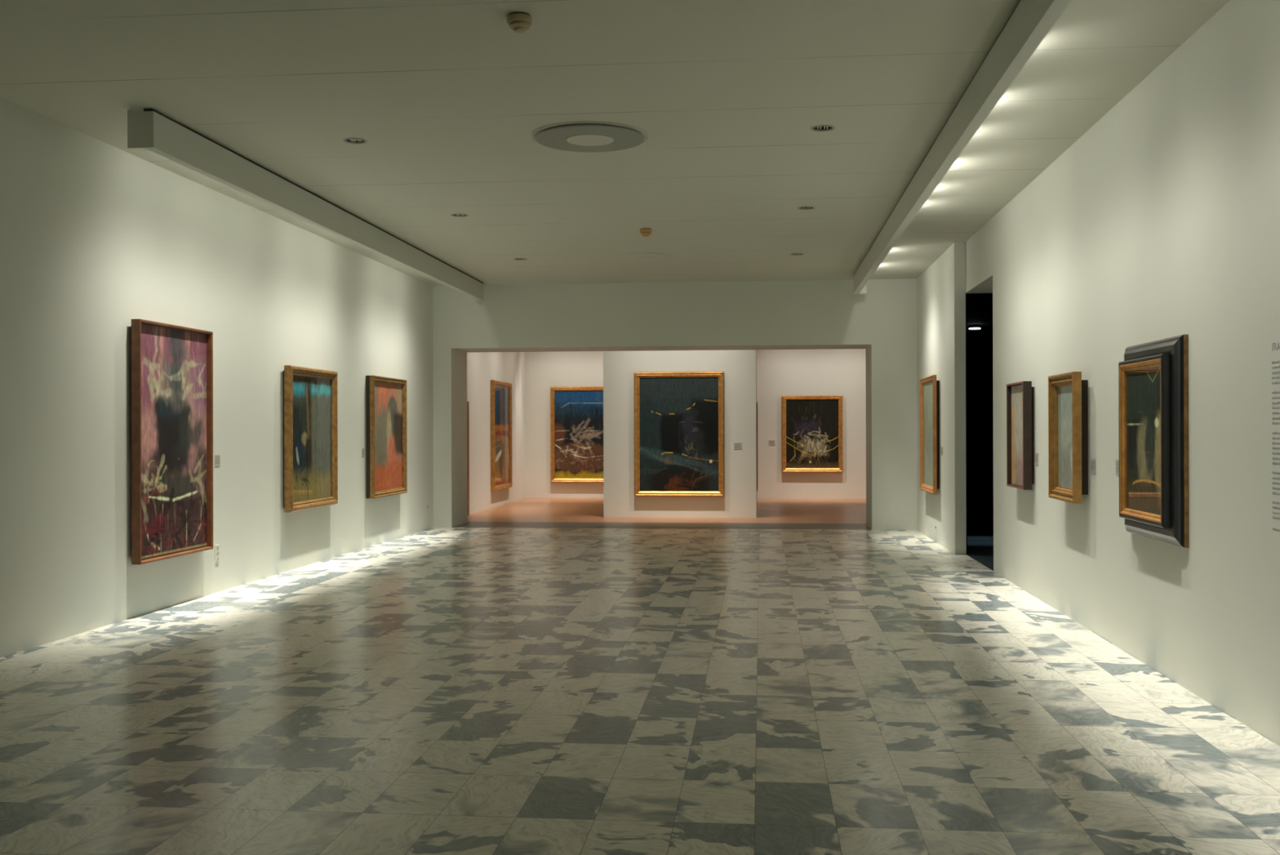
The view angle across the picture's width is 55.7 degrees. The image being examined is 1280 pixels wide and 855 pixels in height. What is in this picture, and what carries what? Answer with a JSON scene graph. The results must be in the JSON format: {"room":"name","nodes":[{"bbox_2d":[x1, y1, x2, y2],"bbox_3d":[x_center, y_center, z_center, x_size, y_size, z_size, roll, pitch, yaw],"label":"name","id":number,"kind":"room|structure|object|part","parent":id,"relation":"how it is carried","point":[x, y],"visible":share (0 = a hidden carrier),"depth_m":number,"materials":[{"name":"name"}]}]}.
{"room":"museum","nodes":[
{"label":"museum","id":0,"kind":"room"},
{"bbox_2d":[0,96,433,657],"bbox_3d":[-4.398,-0.335,8.102,0.320,3.720,21.250,0,0,6],"label":"wall","id":1,"kind":"structure","parent":0,"point":[97,237],"depth_m":9.92,"materials":[{"name":"paint"}]},
{"bbox_2d":[130,319,213,564],"bbox_3d":[-3.963,0.115,10.289,0.105,1.955,1.290,0,0,6],"label":"framed painting","id":2,"kind":"object","parent":1,"relation":"attached to","point":[171,366],"visible":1,"depth_m":10.23,"materials":[{"name":"paint"}]},
{"bbox_2d":[214,543,219,561],"bbox_3d":[-3.913,1.164,11.228,0.014,0.160,0.080,0,0,6],"label":"wall outlet","id":3,"kind":"object","parent":1,"relation":"attached to","point":[216,546],"visible":1,"depth_m":11.21,"materials":[{"name":"beige plastic"}]},
{"bbox_2d":[214,454,220,466],"bbox_3d":[-3.918,0.306,11.244,0.005,0.105,0.105,0,0,6],"label":"label","id":4,"kind":"object","parent":1,"relation":"attached to","point":[217,457],"visible":1,"depth_m":11.24,"materials":[{"name":"grey paper"}]},
{"bbox_2d":[283,364,337,512],"bbox_3d":[-3.644,0.120,13.448,0.112,1.548,1.420,0,0,6],"label":"framed painting","id":5,"kind":"object","parent":1,"relation":"attached to","point":[310,395],"visible":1,"depth_m":13.40,"materials":[{"name":"paint"}]},
{"bbox_2d":[361,448,364,456],"bbox_3d":[-3.506,0.317,15.374,0.005,0.105,0.105,0,0,6],"label":"label","id":6,"kind":"object","parent":1,"relation":"attached to","point":[362,449],"visible":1,"depth_m":15.36,"materials":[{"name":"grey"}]},
{"bbox_2d":[365,375,407,498],"bbox_3d":[-3.373,0.122,16.190,0.108,1.570,1.450,0,0,6],"label":"framed painting","id":7,"kind":"object","parent":1,"relation":"attached to","point":[386,422],"visible":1,"depth_m":16.09,"materials":[{"name":"orange paint"}]},
{"bbox_2d":[466,351,525,514],"bbox_3d":[-2.968,-0.314,23.336,0.200,3.720,7.350,0,0,6],"label":"wall","id":8,"kind":"structure","parent":0,"point":[482,367],"depth_m":23.13,"materials":[{"name":"paint"}]},
{"bbox_2d":[466,401,469,515],"bbox_3d":[-3.087,0.542,20.839,0.050,2.000,1.060,0,0,6],"label":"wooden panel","id":9,"kind":"object","parent":8,"relation":"attached to","point":[468,402],"visible":0.24,"depth_m":21.29,"materials":[{"name":"brown wood"}]},
{"bbox_2d":[490,379,511,491],"bbox_3d":[-2.748,0.156,24.112,0.078,2.140,1.650,0,0,6],"label":"framed painting","id":10,"kind":"object","parent":8,"relation":"attached to","point":[500,391],"visible":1,"depth_m":24.06,"materials":[{"name":"brown wood"}]},
{"bbox_2d":[0,0,1230,285],"bbox_3d":[-0.537,-2.216,7.720,7.450,0.020,21.250,0,0,6],"label":"ceiling","id":11,"kind":"structure","parent":0,"point":[447,100],"depth_m":8.31,"materials":[{"name":"white paint"}]},
{"bbox_2d":[127,108,484,300],"bbox_3d":[-2.946,-2.055,13.319,0.187,0.269,9.985,0,0,6],"label":"light pelmet","id":12,"kind":"object","parent":11,"relation":"attached to","point":[150,129],"visible":1,"depth_m":10.42,"materials":[{"name":"paint"}]},
{"bbox_2d":[342,137,367,143],"bbox_3d":[-2.184,-2.256,9.296,0.184,0.126,0.184,0,0,6],"label":"recessed light","id":13,"kind":"object","parent":11,"relation":"in","point":[351,140],"visible":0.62,"depth_m":9.32,"materials":[{"name":"black plastic"}]},
{"bbox_2d":[450,213,468,217],"bbox_3d":[-1.862,-2.252,12.520,0.184,0.126,0.184,0,0,6],"label":"recessed light","id":14,"kind":"object","parent":11,"relation":"in","point":[460,215],"visible":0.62,"depth_m":12.55,"materials":[{"name":"black plastic"}]},
{"bbox_2d":[506,12,532,33],"bbox_3d":[-0.646,-2.163,6.499,0.136,0.087,0.136,0,0,6],"label":"smoke detector","id":15,"kind":"object","parent":11,"relation":"attached to","point":[519,22],"visible":1,"depth_m":6.46,"materials":[{"name":"brown"}]},
{"bbox_2d":[513,257,528,260],"bbox_3d":[-1.549,-2.247,15.755,0.184,0.126,0.184,0,0,6],"label":"recessed light","id":16,"kind":"object","parent":11,"relation":"in","point":[518,259],"visible":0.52,"depth_m":15.78,"materials":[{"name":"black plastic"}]},
{"bbox_2d":[531,120,648,151],"bbox_3d":[-0.370,-2.186,9.060,0.875,0.035,0.949,0,0,6],"label":"ceiling vent","id":17,"kind":"object","parent":11,"relation":"attached to","point":[580,135],"visible":1,"depth_m":9.02,"materials":[{"name":"white metal"}]},
{"bbox_2d":[618,252,673,261],"bbox_3d":[0.078,-2.185,15.467,0.696,0.019,0.748,0,0,6],"label":"ceiling speaker","id":18,"kind":"object","parent":11,"relation":"attached to","point":[642,256],"visible":1,"depth_m":15.46,"materials":[{"name":"white"}]},
{"bbox_2d":[640,227,652,236],"bbox_3d":[0.064,-2.154,13.413,0.136,0.087,0.136,0,0,6],"label":"smoke detector","id":19,"kind":"object","parent":11,"relation":"attached to","point":[645,232],"visible":1,"depth_m":13.37,"materials":[{"name":"brown plastic"}]},
{"bbox_2d":[789,253,804,255],"bbox_3d":[1.991,-2.257,15.381,0.184,0.126,0.184,0,0,6],"label":"recessed light","id":20,"kind":"object","parent":11,"relation":"in","point":[792,254],"visible":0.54,"depth_m":15.43,"materials":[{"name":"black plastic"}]},
{"bbox_2d":[797,206,815,209],"bbox_3d":[1.670,-2.262,12.167,0.184,0.126,0.184,0,0,6],"label":"recessed light","id":21,"kind":"object","parent":11,"relation":"in","point":[799,207],"visible":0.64,"depth_m":12.21,"materials":[{"name":"black plastic"}]},
{"bbox_2d":[810,124,835,131],"bbox_3d":[1.349,-2.266,8.943,0.184,0.126,0.184,0,0,6],"label":"recessed light","id":22,"kind":"object","parent":11,"relation":"in","point":[820,127],"visible":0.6,"depth_m":8.99,"materials":[{"name":"black plastic"}]},
{"bbox_2d":[853,0,1071,293],"bbox_3d":[2.326,-2.076,8.976,0.187,0.269,17.120,0,0,6],"label":"light pelmet","id":23,"kind":"object","parent":11,"relation":"attached to","point":[1031,20],"visible":1,"depth_m":7.74,"materials":[{"name":"paint"}]},
{"bbox_2d":[0,497,1279,854],"bbox_3d":[2.325,1.562,11.524,12.670,0.100,29.400,0,0,6],"label":"floor","id":24,"kind":"structure","parent":0,"point":[433,691],"depth_m":6.39,"materials":[{"name":"stone"}]},
{"bbox_2d":[603,349,756,517],"bbox_3d":[0.774,-0.327,21.681,2.605,3.720,2.100,0,0,6],"label":"wall pier","id":25,"kind":"object","parent":24,"relation":"on","point":[739,366],"visible":0.5,"depth_m":20.64,"materials":[{"name":"paint"}]},
{"bbox_2d":[634,371,724,496],"bbox_3d":[0.662,0.114,20.595,1.525,2.115,0.078,0,0,6],"label":"framed painting","id":26,"kind":"object","parent":25,"relation":"attached to","point":[679,415],"visible":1,"depth_m":20.60,"materials":[{"name":"paint"}]},
{"bbox_2d":[733,442,742,448],"bbox_3d":[1.658,0.314,20.533,0.130,0.110,0.005,0,0,6],"label":"label","id":27,"kind":"object","parent":25,"relation":"attached to","point":[736,445],"visible":1,"depth_m":20.53,"materials":[{"name":"grey paper"}]},
{"bbox_2d":[755,401,757,491],"bbox_3d":[2.076,0.334,21.550,0.030,1.550,1.300,0,0,6],"label":"framed painting","id":28,"kind":"object","parent":25,"relation":"attached to","point":[757,402],"visible":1,"depth_m":20.90,"materials":[{"name":"brown wood"}]},
{"bbox_3d":[2.082,0.334,21.549,0.018,1.550,1.300,0,0,6],"label":"frame","id":29,"kind":"part","parent":28,"relation":"part of","materials":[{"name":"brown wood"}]},
{"bbox_2d":[432,278,917,529],"bbox_3d":[0.573,-0.331,18.787,7.450,3.720,1.000,0,0,6],"label":"wall","id":30,"kind":"structure","parent":0,"point":[790,314],"depth_m":18.28,"materials":[{"name":"paint"}]},
{"bbox_2d":[453,521,871,529],"bbox_3d":[0.336,1.580,18.918,6.371,0.100,1.180,0,0,6],"label":"trim","id":31,"kind":"structure","parent":30,"relation":"attached to","point":[470,524],"depth_m":18.88,"materials":[{"name":"stone"}]},
{"bbox_2d":[525,348,866,498],"bbox_3d":[1.303,-0.321,26.502,7.670,3.720,0.200,0,0,6],"label":"wall","id":32,"kind":"structure","parent":0,"point":[827,371],"depth_m":26.24,"materials":[{"name":"paint"}]},
{"bbox_2d":[550,386,603,482],"bbox_3d":[-1.206,0.154,26.610,1.530,2.108,0.078,0,0,6],"label":"framed painting","id":33,"kind":"object","parent":32,"relation":"attached to","point":[576,412],"visible":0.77,"depth_m":26.63,"materials":[{"name":"paint"}]},
{"bbox_2d":[768,440,774,444],"bbox_3d":[2.853,0.333,26.243,0.135,0.110,0.005,0,0,6],"label":"label","id":34,"kind":"object","parent":32,"relation":"attached to","point":[771,442],"visible":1,"depth_m":26.24,"materials":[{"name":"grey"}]},
{"bbox_2d":[782,395,843,471],"bbox_3d":[3.713,0.138,26.119,1.300,1.655,0.078,0,0,6],"label":"framed painting","id":35,"kind":"object","parent":32,"relation":"attached to","point":[812,425],"visible":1,"depth_m":26.12,"materials":[{"name":"black paint"}]},
{"bbox_2d":[916,242,966,554],"bbox_3d":[3.991,-0.344,16.189,0.129,3.720,3.490,0,0,6],"label":"wall","id":36,"kind":"structure","parent":0,"point":[941,287],"depth_m":15.10,"materials":[{"name":"paint"}]},
{"bbox_2d":[919,374,939,494],"bbox_3d":[3.892,0.093,16.304,0.090,1.545,1.320,0,0,6],"label":"framed painting","id":37,"kind":"object","parent":36,"relation":"attached to","point":[928,385],"visible":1,"depth_m":16.20,"materials":[{"name":"brown wood"}]},
{"bbox_2d":[965,293,993,554],"bbox_3d":[6.702,-0.351,16.667,5.170,3.720,13.700,0,0,6],"label":"wall","id":38,"kind":"structure","parent":0,"point":[979,351],"depth_m":23.46,"materials":[{"name":"black paint"}]},
{"bbox_2d":[966,293,992,337],"bbox_3d":[6.659,-1.791,16.674,5.050,0.100,13.500,0,0,6],"label":"ceiling","id":39,"kind":"structure","parent":0,"point":[979,305],"depth_m":18.65,"materials":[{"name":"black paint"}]},
{"bbox_2d":[968,324,980,328],"bbox_3d":[5.658,-1.697,20.492,0.194,0.067,0.194,0,0,6],"label":"recessed light","id":40,"kind":"object","parent":39,"relation":"in","point":[975,326],"visible":1,"depth_m":20.42,"materials":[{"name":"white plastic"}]},
{"bbox_2d":[964,0,1279,745],"bbox_3d":[3.162,-0.359,5.614,0.320,3.720,17.800,0,0,6],"label":"wall","id":41,"kind":"structure","parent":0,"point":[1161,220],"depth_m":7.16,"materials":[{"name":"paint"}]},
{"bbox_2d":[1006,381,1033,489],"bbox_3d":[3.504,0.072,11.172,0.102,0.970,0.730,0,0,6],"label":"framed painting","id":42,"kind":"object","parent":41,"relation":"attached to","point":[1020,395],"visible":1,"depth_m":11.13,"materials":[{"name":"brown wood"}]},
{"bbox_2d":[1035,452,1038,464],"bbox_3d":[3.511,0.278,10.734,0.005,0.105,0.125,0,0,6],"label":"label","id":43,"kind":"object","parent":41,"relation":"attached to","point":[1036,454],"visible":1,"depth_m":10.73,"materials":[{"name":"grey paper"}]},
{"bbox_2d":[1048,371,1088,502],"bbox_3d":[3.314,0.074,9.382,0.126,0.978,0.780,0,0,6],"label":"framed painting","id":44,"kind":"object","parent":41,"relation":"attached to","point":[1068,393],"visible":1,"depth_m":9.31,"materials":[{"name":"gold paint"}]},
{"bbox_2d":[1090,458,1095,473],"bbox_3d":[3.328,0.283,8.903,0.005,0.105,0.125,0,0,6],"label":"label","id":45,"kind":"object","parent":41,"relation":"attached to","point":[1092,460],"visible":1,"depth_m":8.89,"materials":[{"name":"grey paper"}]},
{"bbox_2d":[1115,459,1119,475],"bbox_3d":[3.265,0.272,8.271,0.005,0.105,0.125,0,0,6],"label":"label","id":46,"kind":"object","parent":41,"relation":"attached to","point":[1117,460],"visible":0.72,"depth_m":8.28,"materials":[{"name":"grey paper"}]},
{"bbox_2d":[1118,333,1188,547],"bbox_3d":[3.129,0.078,7.461,0.112,1.219,1.074,0,0,6],"label":"framed painting","id":47,"kind":"object","parent":41,"relation":"attached to","point":[1153,375],"visible":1,"depth_m":7.26,"materials":[{"name":"black paint"}]},
{"bbox_2d":[1271,342,1279,530],"bbox_3d":[2.998,0.043,5.579,0.001,0.891,0.422,0,0,6],"label":"wall text","id":48,"kind":"structure","parent":41,"relation":"attached to","point":[1274,346],"depth_m":5.75,"materials":[{"name":"grey"}]}
]}

